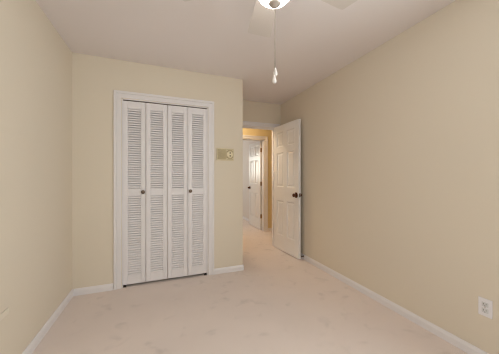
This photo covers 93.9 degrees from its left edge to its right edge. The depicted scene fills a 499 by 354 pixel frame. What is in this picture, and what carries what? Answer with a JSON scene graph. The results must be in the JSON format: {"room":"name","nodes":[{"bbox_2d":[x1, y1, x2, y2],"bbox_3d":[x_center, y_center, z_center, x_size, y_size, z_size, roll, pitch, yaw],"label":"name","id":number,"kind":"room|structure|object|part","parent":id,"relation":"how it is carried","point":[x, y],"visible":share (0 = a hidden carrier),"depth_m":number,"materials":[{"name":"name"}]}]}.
{"room":"empty bedroom","nodes":[
{"label":"empty bedroom","id":0,"kind":"room"},
{"bbox_2d":[0,0,71,353],"bbox_3d":[-1.115,-0.029,0.450,0.120,2.440,5.483,0,0,-21],"label":"wall","id":1,"kind":"structure","parent":0,"point":[36,62],"depth_m":1.58,"materials":[{"name":"beige paint"}]},
{"bbox_2d":[0,308,8,320],"bbox_3d":[-1.372,0.771,1.292,0.007,0.036,0.115,0,0,-21],"label":"cover plate","id":2,"kind":"object","parent":1,"relation":"attached to","point":[3,314],"visible":1,"depth_m":1.31,"materials":[{"name":"beige plastic"}]},
{"bbox_2d":[22,289,72,353],"bbox_3d":[-0.940,1.157,0.182,0.014,0.068,4.616,0,0,-21],"label":"baseboard","id":3,"kind":"structure","parent":1,"relation":"attached to","point":[31,347],"depth_m":1.79,"materials":[{"name":"white paint"}]},
{"bbox_2d":[72,52,242,289],"bbox_3d":[-0.954,-0.029,2.715,1.811,2.440,0.120,0,0,-21],"label":"wall","id":4,"kind":"structure","parent":0,"point":[94,78],"depth_m":2.45,"materials":[{"name":"beige paint"}]},
{"bbox_2d":[123,101,166,287],"bbox_3d":[-1.148,0.184,2.579,0.450,2.014,0.066,0,0,-21],"label":"bifold door","id":5,"kind":"structure","parent":4,"relation":"in","point":[145,137],"depth_m":2.57,"materials":[{"name":"white paint"}]},
{"bbox_3d":[-1.260,0.170,2.554,0.222,1.986,0.028,0,0,-20],"label":"door panel","id":6,"kind":"part","parent":5,"relation":"part of","materials":[{"name":"white paint"}]},
{"bbox_3d":[-1.048,0.170,2.636,0.222,1.986,0.028,0,0,-22],"label":"door panel","id":7,"kind":"part","parent":5,"relation":"part of","materials":[{"name":"white paint"}]},
{"bbox_2d":[73,265,243,295],"bbox_3d":[-1.051,1.157,3.006,1.811,0.068,0.761,0,0,-21],"label":"baseboard","id":8,"kind":"structure","parent":4,"relation":"attached to","point":[106,287],"depth_m":2.42,"materials":[{"name":"white paint"}]},
{"bbox_2d":[113,90,213,289],"bbox_3d":[-0.954,0.137,2.705,1.074,2.109,0.138,0,0,-21],"label":"door frame","id":9,"kind":"structure","parent":4,"relation":"attached to","point":[117,94],"depth_m":2.51,"materials":[{"name":"white paint"}]},
{"bbox_2d":[123,100,204,108],"bbox_3d":[-0.944,-0.829,2.679,0.902,0.005,0.022,0,0,-21],"label":"track","id":10,"kind":"object","parent":4,"relation":"attached to","point":[123,100],"visible":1,"depth_m":2.65,"materials":[{"name":"grey metal"}]},
{"bbox_2d":[168,105,206,277],"bbox_3d":[-0.725,0.184,2.742,0.450,2.014,0.066,0,0,-21],"label":"bifold door","id":11,"kind":"structure","parent":4,"relation":"in","point":[187,136],"depth_m":2.74,"materials":[{"name":"white paint"}]},
{"bbox_3d":[-0.837,0.170,2.717,0.222,1.986,0.028,0,0,-20],"label":"door panel","id":12,"kind":"part","parent":11,"relation":"part of","materials":[{"name":"white paint"}]},
{"bbox_3d":[-0.626,0.170,2.799,0.222,1.986,0.028,0,0,-22],"label":"door panel","id":13,"kind":"part","parent":11,"relation":"part of","materials":[{"name":"white paint"}]},
{"bbox_2d":[217,148,233,160],"bbox_3d":[-0.297,-0.280,2.884,0.218,0.150,0.036,0,0,-21],"label":"intercom","id":14,"kind":"object","parent":4,"relation":"attached to","point":[225,154],"visible":1,"depth_m":2.88,"materials":[{"name":"beige plastic"}]},
{"bbox_2d":[218,149,225,158],"bbox_3d":[-0.341,-0.280,2.867,0.105,0.126,0.008,0,0,-21],"label":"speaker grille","id":15,"kind":"object","parent":14,"relation":"attached to","point":[221,152],"depth_m":2.87,"materials":[{"name":"beige plastic"}]},
{"bbox_3d":[-0.245,-0.280,2.906,0.089,0.126,0.005,0,0,-21],"label":"control panel","id":16,"kind":"part","parent":14,"relation":"part of","materials":[{"name":"beige plastic"}]},
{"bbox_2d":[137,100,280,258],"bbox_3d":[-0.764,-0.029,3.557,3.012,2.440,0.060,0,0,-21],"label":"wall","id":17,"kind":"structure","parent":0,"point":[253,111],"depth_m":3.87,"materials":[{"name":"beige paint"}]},
{"bbox_2d":[243,121,279,245],"bbox_3d":[0.087,0.142,3.916,0.866,2.098,0.153,0,0,-21],"label":"door frame","id":18,"kind":"structure","parent":17,"relation":"attached to","point":[248,124],"depth_m":4.02,"materials":[{"name":"white paint"}]},
{"bbox_2d":[274,119,301,258],"bbox_3d":[0.574,0.172,3.659,0.149,2.014,0.720,0,0,-25],"label":"door","id":19,"kind":"structure","parent":18,"relation":"attached to","point":[287,137],"depth_m":3.58,"materials":[{"name":"white paint"}]},
{"bbox_2d":[36,0,455,104],"bbox_3d":[0.280,-1.299,3.163,5.200,0.100,9.540,0,0,-21],"label":"ceiling","id":20,"kind":"structure","parent":0,"point":[315,39],"depth_m":2.03,"materials":[{"name":"white paint"}]},
{"bbox_2d":[183,0,356,83],"bbox_3d":[0.144,-0.853,1.154,1.010,0.793,1.043,0,0,-21],"label":"ceiling fan","id":21,"kind":"object","parent":20,"relation":"hanging from","point":[263,17],"visible":1,"depth_m":1.41,"materials":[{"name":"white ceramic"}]},
{"bbox_3d":[0.086,-1.016,1.487,0.164,0.008,0.356,9,-1,-6],"label":"fan blade","id":22,"kind":"part","parent":21,"relation":"part of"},
{"bbox_3d":[0.123,-0.901,1.141,0.186,0.097,0.186,0,0,-21],"label":"light globe","id":23,"kind":"part","parent":21,"relation":"part of","materials":[{"name":"white glass"}]},
{"bbox_3d":[0.121,-0.666,1.138,0.003,0.338,0.003,0,0,-21],"label":"pull chain","id":24,"kind":"part","parent":21,"relation":"part of","materials":[{"name":"metal"}]},
{"bbox_3d":[0.127,-0.684,1.146,0.003,0.300,0.003,0,0,-21],"label":"pull chain","id":25,"kind":"part","parent":21,"relation":"part of","materials":[{"name":"metal"}]},
{"bbox_3d":[0.441,-1.016,1.283,0.356,0.008,0.164,0,9,-24],"label":"fan blade","id":26,"kind":"part","parent":21,"relation":"part of","materials":[{"name":"white paint"}]},
{"bbox_2d":[32,219,467,353],"bbox_3d":[0.280,1.241,3.163,5.200,0.100,9.540,0,0,-21],"label":"floor","id":27,"kind":"structure","parent":0,"point":[280,302],"depth_m":1.96,"materials":[{"name":"carpet"}]},
{"bbox_2d":[243,140,257,218],"bbox_3d":[-0.064,-0.029,6.540,0.120,2.440,2.750,0,0,-21],"label":"wall","id":28,"kind":"structure","parent":0,"point":[246,143],"depth_m":6.42,"materials":[{"name":"white paint"}]},
{"bbox_2d":[248,141,261,229],"bbox_3d":[0.132,0.185,5.533,0.149,1.988,0.726,0,0,-21],"label":"door","id":29,"kind":"structure","parent":28,"relation":"in","point":[255,149],"depth_m":5.46,"materials":[{"name":"white paint"}]},
{"bbox_2d":[243,128,271,227],"bbox_3d":[-0.483,-0.029,4.809,4.438,2.440,0.060,0,0,-21],"label":"wall","id":30,"kind":"structure","parent":0,"point":[246,131],"depth_m":5.13,"materials":[{"name":"beige paint"}]},
{"bbox_2d":[243,135,267,230],"bbox_3d":[-0.034,0.152,5.014,0.881,2.077,0.156,0,0,-21],"label":"door frame","id":31,"kind":"structure","parent":30,"relation":"attached to","point":[250,137],"depth_m":5.10,"materials":[{"name":"white paint"}]},
{"bbox_2d":[281,0,498,353],"bbox_3d":[1.583,-0.029,1.492,0.120,2.440,5.483,0,0,-21],"label":"wall","id":32,"kind":"structure","parent":0,"point":[400,143],"depth_m":1.89,"materials":[{"name":"beige paint"}]},
{"bbox_2d":[301,253,488,353],"bbox_3d":[1.499,1.157,1.523,0.014,0.068,5.363,0,0,-21],"label":"baseboard","id":33,"kind":"structure","parent":32,"relation":"attached to","point":[445,335],"depth_m":1.96,"materials":[{"name":"white paint"}]},
{"bbox_2d":[478,296,492,318],"bbox_3d":[1.513,0.838,1.495,0.009,0.115,0.070,0,0,-21],"label":"wall outlet","id":34,"kind":"object","parent":32,"relation":"attached to","point":[485,306],"visible":1,"depth_m":1.49,"materials":[{"name":"white plastic"}]}
]}

